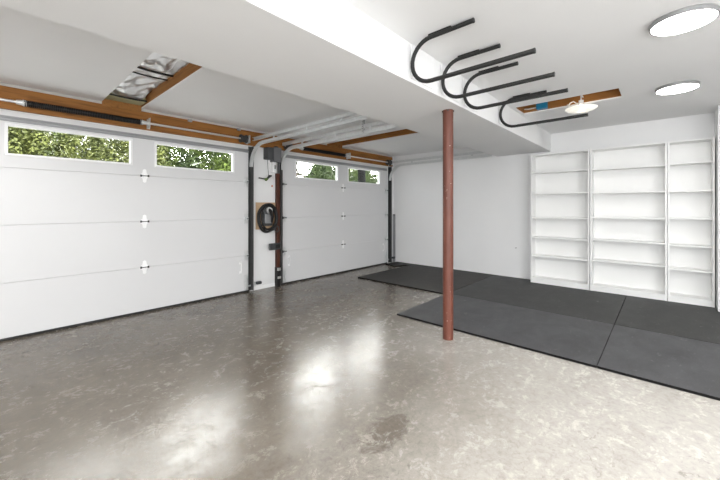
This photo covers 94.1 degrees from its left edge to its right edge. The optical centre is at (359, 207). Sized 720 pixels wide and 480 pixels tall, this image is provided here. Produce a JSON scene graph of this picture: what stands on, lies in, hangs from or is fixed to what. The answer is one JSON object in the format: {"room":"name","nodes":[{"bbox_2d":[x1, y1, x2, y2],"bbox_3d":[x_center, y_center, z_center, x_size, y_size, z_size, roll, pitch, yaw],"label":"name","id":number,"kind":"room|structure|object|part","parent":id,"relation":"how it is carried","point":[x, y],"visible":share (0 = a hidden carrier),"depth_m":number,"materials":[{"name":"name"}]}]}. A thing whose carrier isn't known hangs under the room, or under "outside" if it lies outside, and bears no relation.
{"room":"garage","nodes":[
{"label":"garage","id":0,"kind":"room"},
{"bbox_2d":[0,85,393,286],"bbox_3d":[-2.305,-0.168,4.217,0.158,2.800,9.048,0,0,42],"label":"wall","id":1,"kind":"structure","parent":0,"point":[6,92],"depth_m":4.62,"materials":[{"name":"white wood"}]},
{"bbox_2d":[0,98,249,143],"bbox_3d":[-3.205,-0.968,3.023,0.120,0.120,4.830,0,0,42],"label":"spring","id":2,"kind":"object","parent":1,"relation":"attached to","point":[246,139],"visible":1,"depth_m":3.52,"materials":[{"name":"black metal"}]},
{"bbox_3d":[-2.441,-0.968,3.866,0.036,0.110,0.120,0,0,-36],"label":"bearing plate","id":3,"kind":"part","parent":2,"relation":"part of","materials":[{"name":"metal"}]},
{"bbox_2d":[0,110,252,341],"bbox_3d":[-3.251,0.167,3.101,0.117,2.130,4.918,0,0,42],"label":"door","id":4,"kind":"structure","parent":1,"relation":"in","point":[83,241],"depth_m":3.69,"materials":[{"name":"white metal"}]},
{"bbox_3d":[-3.276,-0.633,3.120,0.045,0.530,4.878,0,0,42],"label":"panel","id":5,"kind":"part","parent":4,"relation":"part of","materials":[{"name":"white metal"}]},
{"bbox_3d":[-3.276,-0.107,3.120,0.045,0.543,4.878,0,0,42],"label":"panel","id":6,"kind":"part","parent":4,"relation":"part of","materials":[{"name":"white metal"}]},
{"bbox_3d":[-3.276,0.427,3.120,0.045,0.544,4.878,0,0,42],"label":"panel","id":7,"kind":"part","parent":4,"relation":"part of","materials":[{"name":"white metal"}]},
{"bbox_3d":[-3.276,0.949,3.120,0.045,0.521,4.878,0,0,42],"label":"panel","id":8,"kind":"part","parent":4,"relation":"part of","materials":[{"name":"white metal"}]},
{"bbox_2d":[0,82,391,156],"bbox_3d":[-2.298,-1.271,4.145,0.026,0.315,8.950,0,0,42],"label":"trim","id":9,"kind":"structure","parent":1,"relation":"attached to","point":[1,83],"depth_m":3.99,"materials":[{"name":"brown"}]},
{"bbox_2d":[250,283,274,290],"bbox_3d":[-1.474,1.204,5.153,0.121,0.056,0.526,0,0,42],"label":"trim","id":10,"kind":"structure","parent":1,"relation":"attached to","point":[270,284],"depth_m":5.08,"materials":[{"name":"white wood"}]},
{"bbox_2d":[256,202,278,232],"bbox_3d":[-1.388,0.159,5.051,0.155,0.464,0.348,0,0,42],"label":"charger","id":11,"kind":"object","parent":1,"relation":"attached to","point":[266,213],"visible":1,"depth_m":5.02,"materials":[{"name":"black plastic"}]},
{"bbox_3d":[-1.381,0.172,5.059,0.009,0.140,0.115,0,0,42],"label":"plate","id":12,"kind":"part","parent":11,"relation":"part of","materials":[{"name":"grey metal"}]},
{"bbox_2d":[263,146,281,172],"bbox_3d":[-1.336,-0.735,5.131,0.125,0.403,0.253,0,0,42],"label":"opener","id":13,"kind":"object","parent":1,"relation":"attached to","point":[274,154],"visible":1,"depth_m":5.12,"materials":[{"name":"grey plastic"}]},
{"bbox_2d":[259,160,271,180],"bbox_3d":[-1.419,-0.555,4.999,0.066,0.331,0.219,0,0,42],"label":"pull cord","id":14,"kind":"object","parent":13,"relation":"hanging from","point":[269,176],"visible":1,"depth_m":5.01,"materials":[{"name":"grey metal"}]},
{"bbox_2d":[275,173,279,266],"bbox_3d":[-1.288,0.202,5.231,0.060,1.460,0.052,0,0,42],"label":"post","id":15,"kind":"object","parent":1,"relation":"attached to","point":[277,175],"visible":0.92,"depth_m":5.21,"materials":[{"name":"brown wood"}]},
{"bbox_2d":[269,243,280,249],"bbox_3d":[-1.301,0.602,5.138,0.048,0.100,0.200,0,0,42],"label":"lock mount","id":16,"kind":"object","parent":15,"relation":"attached to","point":[273,246],"visible":1,"depth_m":5.12,"materials":[{"name":"grey plastic"}]},
{"bbox_2d":[275,267,280,286],"bbox_3d":[-1.281,1.081,5.221,0.085,0.299,0.061,0,0,42],"label":"hardware piece","id":17,"kind":"object","parent":15,"relation":"attached to","point":[277,269],"visible":0.98,"depth_m":5.19,"materials":[{"name":"black metal"}]},
{"bbox_2d":[248,111,366,290],"bbox_3d":[-0.782,0.101,4.149,2.265,2.222,0.050,0,0,42],"label":"door track","id":18,"kind":"object","parent":1,"relation":"attached to","point":[252,150],"visible":0.96,"depth_m":4.68,"materials":[{"name":"grey metal"}]},
{"bbox_3d":[-1.587,0.307,4.881,0.044,1.790,0.032,0,0,42],"label":"vertical rail","id":19,"kind":"part","parent":18,"relation":"part of","materials":[{"name":"grey metal"}]},
{"bbox_3d":[-0.744,-0.986,4.116,2.165,0.049,0.032,0,0,42],"label":"rail","id":20,"kind":"part","parent":18,"relation":"part of","materials":[{"name":"metal"}]},
{"bbox_3d":[-0.773,-0.762,4.142,2.242,0.352,0.032,0,0,42],"label":"curved rail","id":21,"kind":"part","parent":18,"relation":"part of","materials":[{"name":"metal"}]},
{"bbox_2d":[281,151,389,284],"bbox_3d":[-0.318,0.167,6.332,0.117,2.130,2.786,0,0,42],"label":"door","id":22,"kind":"structure","parent":1,"relation":"in","point":[330,227],"depth_m":6.12,"materials":[{"name":"white metal"}]},
{"bbox_3d":[-0.341,-0.633,6.353,0.045,0.530,2.746,0,0,42],"label":"panel","id":23,"kind":"part","parent":22,"relation":"part of","materials":[{"name":"white metal"}]},
{"bbox_3d":[-0.341,-0.107,6.353,0.045,0.543,2.746,0,0,42],"label":"panel","id":24,"kind":"part","parent":22,"relation":"part of","materials":[{"name":"white metal"}]},
{"bbox_3d":[-0.341,0.427,6.353,0.045,0.544,2.746,0,0,42],"label":"panel","id":25,"kind":"part","parent":22,"relation":"part of","materials":[{"name":"white metal"}]},
{"bbox_3d":[-0.341,0.949,6.353,0.045,0.521,2.746,0,0,42],"label":"panel","id":26,"kind":"part","parent":22,"relation":"part of","materials":[{"name":"white metal"}]},
{"bbox_2d":[280,120,395,284],"bbox_3d":[-0.436,0.037,4.530,2.265,2.350,0.048,0,0,42],"label":"door track","id":27,"kind":"object","parent":1,"relation":"attached to","point":[363,125],"visible":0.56,"depth_m":4.65,"materials":[{"name":"grey metal"}]},
{"bbox_3d":[-1.240,0.307,5.262,0.044,1.790,0.032,0,0,42],"label":"vertical rail","id":28,"kind":"part","parent":27,"relation":"part of","materials":[{"name":"grey metal"}]},
{"bbox_3d":[-0.398,-0.986,4.498,2.165,0.049,0.032,0,0,42],"label":"rail","id":29,"kind":"part","parent":27,"relation":"part of","materials":[{"name":"metal"}]},
{"bbox_3d":[-0.426,-0.762,4.524,2.242,0.352,0.032,0,0,42],"label":"curved rail","id":30,"kind":"part","parent":27,"relation":"part of","materials":[{"name":"metal"}]},
{"bbox_2d":[284,144,392,165],"bbox_3d":[-0.249,-0.968,6.280,0.120,0.120,2.765,0,0,42],"label":"spring","id":31,"kind":"object","parent":1,"relation":"attached to","point":[347,155],"visible":0.97,"depth_m":6.04,"materials":[{"name":"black metal"}]},
{"bbox_2d":[388,151,491,261],"bbox_3d":[1.465,0.101,6.625,2.265,2.222,0.050,0,0,42],"label":"door track","id":32,"kind":"object","parent":1,"relation":"attached to","point":[390,170],"visible":0.94,"depth_m":7.20,"materials":[{"name":"grey metal"}]},
{"bbox_3d":[0.661,0.307,7.357,0.044,1.790,0.032,0,0,42],"label":"vertical rail","id":33,"kind":"part","parent":32,"relation":"part of","materials":[{"name":"grey metal"}]},
{"bbox_3d":[1.503,-0.986,6.593,2.165,0.049,0.032,0,0,42],"label":"rail","id":34,"kind":"part","parent":32,"relation":"part of","materials":[{"name":"metal"}]},
{"bbox_3d":[1.475,-0.762,6.618,2.242,0.352,0.032,0,0,42],"label":"curved rail","id":35,"kind":"part","parent":32,"relation":"part of","materials":[{"name":"metal"}]},
{"bbox_2d":[0,5,467,156],"bbox_3d":[-1.407,-1.145,3.403,2.278,0.014,9.048,0,0,42],"label":"ceiling","id":36,"kind":"structure","parent":0,"point":[36,52],"depth_m":3.15,"materials":[{"name":"white paint"}]},
{"bbox_2d":[0,264,719,479],"bbox_3d":[0.386,1.307,1.809,7.360,0.150,9.398,0,0,42],"label":"floor","id":37,"kind":"structure","parent":0,"point":[320,378],"depth_m":2.11,"materials":[{"name":"concrete"}]},
{"bbox_2d":[393,214,394,261],"bbox_3d":[0.760,0.685,7.453,0.036,1.056,0.044,0,0,42],"label":"track angle","id":38,"kind":"object","parent":37,"relation":"on","point":[393,214],"visible":1,"depth_m":7.45,"materials":[{"name":"grey metal"}]},
{"bbox_2d":[386,262,411,266],"bbox_3d":[0.834,1.222,7.153,0.460,0.019,0.474,0,0,42],"label":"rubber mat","id":39,"kind":"object","parent":37,"relation":"on","point":[394,264],"visible":0.95,"depth_m":7.10,"materials":[{"name":"black rubber"}]},
{"bbox_2d":[358,264,492,293],"bbox_3d":[1.191,1.222,5.937,1.693,0.019,1.794,0,0,42],"label":"rubber mat","id":40,"kind":"object","parent":37,"relation":"on","point":[415,276],"visible":0.73,"depth_m":5.79,"materials":[{"name":"black rubber"}]},
{"bbox_2d":[442,109,453,340],"bbox_3d":[0.826,0.162,3.142,0.096,2.140,0.096,0,0,42],"label":"support post","id":41,"kind":"object","parent":37,"relation":"on","point":[447,113],"visible":1,"depth_m":3.10,"materials":[{"name":"red metal"}]},
{"bbox_2d":[397,294,613,367],"bbox_3d":[1.528,1.222,3.648,1.876,0.019,1.226,0,0,42],"label":"rubber mat","id":42,"kind":"object","parent":37,"relation":"on","point":[569,338],"visible":0.83,"depth_m":3.41,"materials":[{"name":"black rubber"}]},
{"bbox_2d":[453,275,626,324],"bbox_3d":[2.530,1.222,4.752,1.876,0.019,1.749,0,0,42],"label":"rubber mat","id":43,"kind":"object","parent":37,"relation":"on","point":[604,307],"visible":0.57,"depth_m":4.50,"materials":[{"name":"black rubber"}]},
{"bbox_2d":[531,149,589,289],"bbox_3d":[3.130,0.182,5.239,0.794,2.062,0.226,0,0,42],"label":"bookcase","id":44,"kind":"object","parent":43,"relation":"on","point":[560,181],"visible":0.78,"depth_m":5.30,"materials":[{"name":"white wood"}]},
{"bbox_3d":[2.844,0.182,5.499,0.020,2.062,0.226,0,0,42],"label":"panel","id":45,"kind":"part","parent":44,"relation":"part of","materials":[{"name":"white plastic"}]},
{"bbox_3d":[3.128,-0.839,5.237,0.754,0.020,0.219,0,0,42],"label":"panel","id":46,"kind":"part","parent":44,"relation":"part of","materials":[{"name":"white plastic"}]},
{"bbox_3d":[3.132,-0.555,5.241,0.754,0.020,0.208,0,0,42],"label":"shelf","id":47,"kind":"part","parent":44,"relation":"part of","materials":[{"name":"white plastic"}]},
{"bbox_3d":[3.132,-0.218,5.241,0.754,0.020,0.208,0,0,42],"label":"shelf","id":48,"kind":"part","parent":44,"relation":"part of","materials":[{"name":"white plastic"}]},
{"bbox_3d":[3.132,0.170,5.241,0.754,0.020,0.208,0,0,42],"label":"shelf","id":49,"kind":"part","parent":44,"relation":"part of","materials":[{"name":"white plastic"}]},
{"bbox_3d":[3.132,0.485,5.241,0.754,0.020,0.208,0,0,42],"label":"shelf","id":50,"kind":"part","parent":44,"relation":"part of","materials":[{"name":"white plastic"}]},
{"bbox_3d":[3.132,0.780,5.241,0.754,0.020,0.208,0,0,42],"label":"shelf","id":51,"kind":"part","parent":44,"relation":"part of","materials":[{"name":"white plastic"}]},
{"bbox_3d":[3.130,1.142,5.238,0.754,0.020,0.216,0,0,42],"label":"shelf","id":52,"kind":"part","parent":44,"relation":"part of","materials":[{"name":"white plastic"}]},
{"bbox_3d":[3.417,0.182,4.979,0.020,2.062,0.226,0,0,42],"label":"panel","id":53,"kind":"part","parent":44,"relation":"part of","materials":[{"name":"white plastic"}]},
{"bbox_2d":[597,325,719,400],"bbox_3d":[2.902,1.222,2.400,1.828,0.019,1.226,0,0,42],"label":"rubber mat","id":54,"kind":"object","parent":37,"relation":"on","point":[688,365],"visible":1,"depth_m":2.67,"materials":[{"name":"black rubber"}]},
{"bbox_2d":[615,295,719,343],"bbox_3d":[3.905,1.222,3.505,1.828,0.019,1.749,0,0,42],"label":"rubber mat","id":55,"kind":"object","parent":37,"relation":"on","point":[697,322],"visible":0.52,"depth_m":3.65,"materials":[{"name":"black rubber"}]},
{"bbox_2d":[590,142,666,300],"bbox_3d":[3.737,0.182,4.688,0.827,2.062,0.226,0,0,42],"label":"bookcase","id":56,"kind":"object","parent":55,"relation":"on","point":[628,184],"visible":1,"depth_m":4.73,"materials":[{"name":"white wood"}]},
{"bbox_3d":[3.438,0.182,4.959,0.020,2.062,0.226,0,0,42],"label":"panel","id":57,"kind":"part","parent":56,"relation":"part of","materials":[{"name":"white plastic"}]},
{"bbox_3d":[3.735,-0.839,4.686,0.787,0.020,0.219,0,0,42],"label":"panel","id":58,"kind":"part","parent":56,"relation":"part of","materials":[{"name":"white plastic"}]},
{"bbox_3d":[3.739,-0.548,4.690,0.787,0.020,0.208,0,0,42],"label":"shelf","id":59,"kind":"part","parent":56,"relation":"part of","materials":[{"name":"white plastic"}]},
{"bbox_3d":[3.739,-0.207,4.690,0.787,0.020,0.208,0,0,42],"label":"shelf","id":60,"kind":"part","parent":56,"relation":"part of","materials":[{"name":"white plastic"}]},
{"bbox_3d":[3.739,0.152,4.690,0.787,0.020,0.208,0,0,42],"label":"shelf","id":61,"kind":"part","parent":56,"relation":"part of","materials":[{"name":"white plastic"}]},
{"bbox_3d":[3.739,0.474,4.690,0.787,0.020,0.208,0,0,42],"label":"shelf","id":62,"kind":"part","parent":56,"relation":"part of","materials":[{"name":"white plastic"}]},
{"bbox_3d":[3.739,0.772,4.690,0.787,0.020,0.208,0,0,42],"label":"shelf","id":63,"kind":"part","parent":56,"relation":"part of","materials":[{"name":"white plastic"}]},
{"bbox_3d":[3.736,1.142,4.687,0.787,0.020,0.216,0,0,42],"label":"shelf","id":64,"kind":"part","parent":56,"relation":"part of","materials":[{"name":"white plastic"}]},
{"bbox_3d":[4.036,0.182,4.417,0.020,2.062,0.226,0,0,42],"label":"panel","id":65,"kind":"part","parent":56,"relation":"part of","materials":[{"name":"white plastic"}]},
{"bbox_2d":[667,137,714,307],"bbox_3d":[4.202,0.182,4.266,0.422,2.062,0.226,0,0,42],"label":"bookcase","id":66,"kind":"object","parent":55,"relation":"on","point":[691,162],"visible":1,"depth_m":4.31,"materials":[{"name":"white wood"}]},
{"bbox_3d":[4.054,0.182,4.401,0.020,2.062,0.226,0,0,42],"label":"panel","id":67,"kind":"part","parent":66,"relation":"part of","materials":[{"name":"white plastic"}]},
{"bbox_3d":[4.204,-0.558,4.268,0.382,0.020,0.208,0,0,42],"label":"shelf","id":68,"kind":"part","parent":66,"relation":"part of","materials":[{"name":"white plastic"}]},
{"bbox_3d":[4.204,-0.204,4.268,0.382,0.020,0.208,0,0,42],"label":"shelf","id":69,"kind":"part","parent":66,"relation":"part of","materials":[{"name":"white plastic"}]},
{"bbox_3d":[4.204,0.143,4.268,0.382,0.020,0.208,0,0,42],"label":"shelf","id":70,"kind":"part","parent":66,"relation":"part of","materials":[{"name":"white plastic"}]},
{"bbox_3d":[4.204,0.490,4.268,0.382,0.020,0.208,0,0,42],"label":"shelf","id":71,"kind":"part","parent":66,"relation":"part of","materials":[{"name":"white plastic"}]},
{"bbox_3d":[4.204,0.795,4.268,0.382,0.020,0.208,0,0,42],"label":"shelf","id":72,"kind":"part","parent":66,"relation":"part of","materials":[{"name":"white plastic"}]},
{"bbox_3d":[4.201,-0.839,4.264,0.382,0.020,0.219,0,0,42],"label":"panel","id":73,"kind":"part","parent":66,"relation":"part of","materials":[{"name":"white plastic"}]},
{"bbox_3d":[4.202,1.142,4.265,0.382,0.020,0.216,0,0,42],"label":"shelf","id":74,"kind":"part","parent":66,"relation":"part of","materials":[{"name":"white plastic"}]},
{"bbox_3d":[4.351,0.182,4.131,0.020,2.062,0.226,0,0,42],"label":"panel","id":75,"kind":"part","parent":66,"relation":"part of","materials":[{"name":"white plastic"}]},
{"bbox_2d":[344,0,719,133],"bbox_3d":[1.510,-1.195,0.756,3.980,0.014,9.048,0,0,42],"label":"ceiling","id":76,"kind":"structure","parent":0,"point":[590,46],"depth_m":2.51,"materials":[{"name":"white paint"}]},
{"bbox_2d":[0,0,550,156],"bbox_3d":[-0.264,-1.228,2.365,0.850,0.640,9.048,0,0,42],"label":"beam","id":77,"kind":"structure","parent":76,"relation":"attached to","point":[328,52],"depth_m":2.03,"materials":[{"name":"white paint"}]},
{"bbox_2d":[141,63,201,106],"bbox_3d":[-1.673,-1.290,3.119,2.250,0.276,0.040,0,0,42],"label":"joist","id":78,"kind":"object","parent":77,"relation":"attached to","point":[190,68],"visible":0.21,"depth_m":3.20,"materials":[{"name":"orange wood"}]},
{"bbox_2d":[102,99,523,148],"bbox_3d":[0.031,-1.277,3.601,4.205,0.363,3.775,0,0,42],"label":"joist","id":79,"kind":"object","parent":77,"relation":"attached to","point":[106,102],"visible":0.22,"depth_m":3.77,"materials":[{"name":"orange wood"}]},
{"bbox_2d":[342,129,417,145],"bbox_3d":[0.514,-1.290,5.529,2.250,0.276,0.040,0,0,42],"label":"joist","id":80,"kind":"object","parent":77,"relation":"attached to","point":[404,131],"visible":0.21,"depth_m":5.68,"materials":[{"name":"orange wood"}]},
{"bbox_2d":[410,18,535,89],"bbox_3d":[0.771,-1.021,2.254,0.833,0.336,0.355,0,0,42],"label":"hook","id":81,"kind":"object","parent":76,"relation":"attached to","point":[422,63],"visible":1,"depth_m":2.29,"materials":[{"name":"black steel"},{"name":"black foam"},{"name":"black rubber"}]},
{"bbox_3d":[0.478,-1.060,2.543,0.010,0.253,0.320,0,0,42],"label":"backing plate","id":82,"kind":"part","parent":81,"relation":"part of","materials":[{"name":"white plastic"}]},
{"bbox_3d":[0.535,-1.182,2.249,0.170,0.013,0.024,0,0,42],"label":"mounting plate","id":83,"kind":"part","parent":81,"relation":"part of","materials":[{"name":"black plastic"}]},
{"bbox_2d":[441,43,554,102],"bbox_3d":[1.071,-1.021,2.583,0.833,0.336,0.355,0,0,42],"label":"hook","id":84,"kind":"object","parent":76,"relation":"attached to","point":[450,87],"visible":0.93,"depth_m":2.60,"materials":[{"name":"black steel"},{"name":"black foam"},{"name":"black rubber"}]},
{"bbox_3d":[0.778,-1.060,2.873,0.010,0.253,0.320,0,0,42],"label":"backing plate","id":85,"kind":"part","parent":84,"relation":"part of","materials":[{"name":"white plastic"}]},
{"bbox_2d":[463,61,567,111],"bbox_3d":[1.339,-1.021,2.880,0.833,0.336,0.355,0,0,42],"label":"hook","id":86,"kind":"object","parent":76,"relation":"attached to","point":[471,102],"visible":0.93,"depth_m":2.88,"materials":[{"name":"black steel"},{"name":"black foam"},{"name":"black rubber"}]},
{"bbox_3d":[1.046,-1.060,3.169,0.010,0.253,0.320,0,0,42],"label":"backing plate","id":87,"kind":"part","parent":86,"relation":"part of","materials":[{"name":"white plastic"}]},
{"bbox_2d":[499,90,587,127],"bbox_3d":[1.941,-1.021,3.542,0.833,0.336,0.355,0,0,42],"label":"hook","id":88,"kind":"object","parent":76,"relation":"attached to","point":[503,109],"visible":0.85,"depth_m":3.54,"materials":[{"name":"black steel"},{"name":"black foam"},{"name":"black rubber"}]},
{"bbox_3d":[1.648,-1.060,3.832,0.010,0.253,0.320,0,0,42],"label":"backing plate","id":89,"kind":"part","parent":88,"relation":"part of","materials":[{"name":"white plastic"}]},
{"bbox_2d":[524,88,620,112],"bbox_3d":[3.547,-1.330,2.986,3.960,0.256,0.040,0,0,42],"label":"joist","id":90,"kind":"object","parent":76,"relation":"in","point":[612,93],"depth_m":3.87,"materials":[{"name":"orange wood"}]},
{"bbox_2d":[536,102,547,109],"bbox_3d":[2.228,-1.251,4.102,0.115,0.094,0.080,0,0,42],"label":"junction box","id":91,"kind":"object","parent":90,"relation":"attached to","point":[540,106],"visible":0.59,"depth_m":4.08,"materials":[{"name":"blue plastic"}]},
{"bbox_2d":[565,95,597,112],"bbox_3d":[2.486,-1.174,3.766,0.304,0.203,0.304,0,0,42],"label":"glass lamp","id":92,"kind":"object","parent":90,"relation":"hanging from","point":[581,108],"visible":1,"depth_m":3.72,"materials":[{"name":"white glass"}]},
{"bbox_2d":[579,95,583,104],"bbox_3d":[2.517,-1.214,3.800,0.048,0.123,0.139,0,0,42],"label":"socket","id":93,"kind":"object","parent":92,"relation":"attached to","point":[581,101],"depth_m":3.76,"materials":[{"name":"white plastic"}]},
{"bbox_3d":[2.486,-1.093,3.766,0.304,0.042,0.304,0,0,42],"label":"lamp shade","id":94,"kind":"part","parent":92,"relation":"part of","materials":[{"name":"white glass"}]},
{"bbox_2d":[655,80,700,94],"bbox_3d":[3.115,-1.172,3.291,0.328,0.032,0.328,0,0,42],"label":"recessed light","id":95,"kind":"object","parent":76,"relation":"in","point":[682,86],"visible":1,"depth_m":3.24,"materials":[{"name":"grey plastic"}]},
{"bbox_2d":[657,84,698,94],"bbox_3d":[3.115,-1.160,3.291,0.302,0.008,0.302,0,0,42],"label":"diffuser","id":96,"kind":"object","parent":95,"relation":"attached to","point":[666,89],"depth_m":3.27,"materials":[{"name":"white plastic"}]},
{"bbox_2d":[649,3,719,35],"bbox_3d":[2.034,-1.172,2.111,0.328,0.032,0.328,0,0,42],"label":"recessed light","id":97,"kind":"object","parent":76,"relation":"in","point":[689,18],"visible":1,"depth_m":2.07,"materials":[{"name":"grey plastic"}]},
{"bbox_2d":[394,113,713,278],"bbox_3d":[3.456,-0.168,5.199,7.370,2.800,0.150,0,0,42],"label":"wall","id":98,"kind":"structure","parent":0,"point":[492,195],"depth_m":6.16,"materials":[{"name":"white paint"}]},
{"bbox_2d":[714,105,719,311],"bbox_3d":[5.097,0.022,3.333,2.132,2.420,0.408,0,0,42],"label":"wall","id":99,"kind":"structure","parent":0,"point":[717,111],"depth_m":3.95,"materials":[{"name":"white paint"}]},
{"bbox_3d":[-1.945,-1.290,2.819,2.250,0.276,0.040,0,0,42],"label":"joist","id":100,"kind":"object","parent":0,"visible":0},
{"bbox_2d":[105,93,145,105],"bbox_3d":[-2.572,-1.276,3.661,0.180,0.225,0.365,0,0,42],"label":"insulation batt","id":101,"kind":"object","parent":100,"relation":"attached to","point":[110,97],"visible":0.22,"depth_m":3.65,"materials":[{"name":"yellow glass"}]},
{"bbox_2d":[109,52,188,101],"bbox_3d":[-1.818,-1.272,2.976,1.848,0.232,0.362,0,0,42],"label":"duct","id":102,"kind":"object","parent":100,"relation":"attached to","point":[157,68],"visible":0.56,"depth_m":3.26,"materials":[{"name":"white metal"}]},
{"label":"outside","id":103,"kind":"structure","parent":0,"visible":0},
{"bbox_3d":[-10.263,1.317,17.417,29.390,0.150,40.000,0,0,42],"label":"ground","id":104,"kind":"structure","parent":103,"visible":0},
{"bbox_2d":[8,126,86,158],"bbox_3d":[-6.037,-0.392,6.335,1.524,3.298,1.614,0,0,36],"label":"shrub","id":105,"kind":"object","parent":104,"relation":"on","point":[20,140],"visible":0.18,"depth_m":5.93,"materials":[{"name":"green plant"}]},
{"bbox_2d":[36,131,61,155],"bbox_3d":[-8.103,-0.828,7.864,1.690,4.172,1.961,0,0,23],"label":"shrub","id":106,"kind":"object","parent":104,"relation":"on","point":[54,133],"visible":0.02,"depth_m":8.19,"materials":[{"name":"green plant"}]},
{"bbox_2d":[49,133,105,158],"bbox_3d":[-8.921,-1.142,10.493,2.126,4.800,2.237,0,0,-4],"label":"shrub","id":107,"kind":"object","parent":104,"relation":"on","point":[63,136],"visible":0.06,"depth_m":10.29,"materials":[{"name":"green plant"}]},
{"bbox_2d":[83,136,128,161],"bbox_3d":[-6.738,-0.678,9.517,1.541,3.888,1.797,0,0,-20],"label":"shrub","id":108,"kind":"object","parent":104,"relation":"on","point":[123,145],"visible":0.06,"depth_m":8.96,"materials":[{"name":"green plant"}]},
{"bbox_2d":[97,140,169,165],"bbox_3d":[-4.997,-0.401,7.510,1.502,3.315,1.272,0,0,-17],"label":"shrub","id":109,"kind":"object","parent":104,"relation":"on","point":[161,159],"visible":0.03,"depth_m":7.36,"materials":[{"name":"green plant"}]},
{"bbox_2d":[157,146,186,166],"bbox_3d":[-7.071,-1.237,12.440,2.479,4.990,1.773,0,0,-36],"label":"shrub","id":110,"kind":"object","parent":104,"relation":"on","point":[174,158],"visible":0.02,"depth_m":12.12,"materials":[{"name":"green plant"}]},
{"bbox_2d":[174,147,230,169],"bbox_3d":[-5.288,-0.786,11.306,1.523,4.088,2.021,0,0,42],"label":"shrub","id":111,"kind":"object","parent":104,"relation":"on","point":[186,161],"visible":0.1,"depth_m":10.77,"materials":[{"name":"green plant"}]},
{"bbox_2d":[183,149,230,170],"bbox_3d":[-3.762,-0.359,8.700,2.112,3.230,1.831,0,0,39],"label":"shrub","id":112,"kind":"object","parent":104,"relation":"on","point":[226,166],"visible":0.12,"depth_m":8.70,"materials":[{"name":"green plant"}]},
{"bbox_2d":[296,165,304,177],"bbox_3d":[-2.230,-0.220,11.156,1.020,2.949,1.210,0,0,-12],"label":"shrub","id":113,"kind":"object","parent":104,"relation":"on","point":[298,174],"visible":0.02,"depth_m":11.18,"materials":[{"name":"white plant"}]},
{"bbox_2d":[296,162,305,176],"bbox_3d":[-3.614,-1.226,16.422,2.277,5.102,1.879,0,0,-31],"label":"shrub","id":114,"kind":"object","parent":104,"relation":"on","point":[296,162],"visible":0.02,"depth_m":16.15,"materials":[{"name":"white plant"}]},
{"bbox_2d":[303,164,335,179],"bbox_3d":[-1.504,-0.452,12.130,1.371,3.416,1.516,0,0,42],"label":"shrub","id":115,"kind":"object","parent":104,"relation":"on","point":[315,172],"visible":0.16,"depth_m":11.93,"materials":[{"name":"green plant"}]},
{"bbox_2d":[304,165,335,177],"bbox_3d":[-1.835,-0.695,15.215,1.548,3.902,1.800,0,0,42],"label":"shrub","id":116,"kind":"object","parent":104,"relation":"on","point":[317,165],"visible":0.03,"depth_m":15.16,"materials":[{"name":"green plant"}]},
{"bbox_2d":[310,165,335,179],"bbox_3d":[-1.416,-0.977,18.560,1.977,4.470,2.227,0,0,32],"label":"shrub","id":117,"kind":"object","parent":104,"relation":"on","point":[333,168],"visible":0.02,"depth_m":18.20,"materials":[{"name":"green plant"}]},
{"bbox_2d":[349,168,357,180],"bbox_3d":[-0.354,-0.581,16.831,1.882,3.677,1.617,0,0,18],"label":"shrub","id":118,"kind":"object","parent":104,"relation":"on","point":[351,170],"visible":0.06,"depth_m":16.38,"materials":[{"name":"green plant"}]},
{"bbox_2d":[358,170,365,182],"bbox_3d":[0.062,-3.856,12.123,2.818,10.238,2.815,0,0,42],"label":"tree","id":119,"kind":"object","parent":104,"relation":"on","point":[361,173],"visible":0.02,"depth_m":12.01,"materials":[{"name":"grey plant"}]},
{"bbox_2d":[349,169,377,183],"bbox_3d":[0.285,-0.412,14.069,1.511,3.339,1.448,0,0,-35],"label":"shrub","id":120,"kind":"object","parent":104,"relation":"on","point":[372,179],"visible":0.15,"depth_m":13.71,"materials":[{"name":"green plant"}]}
]}

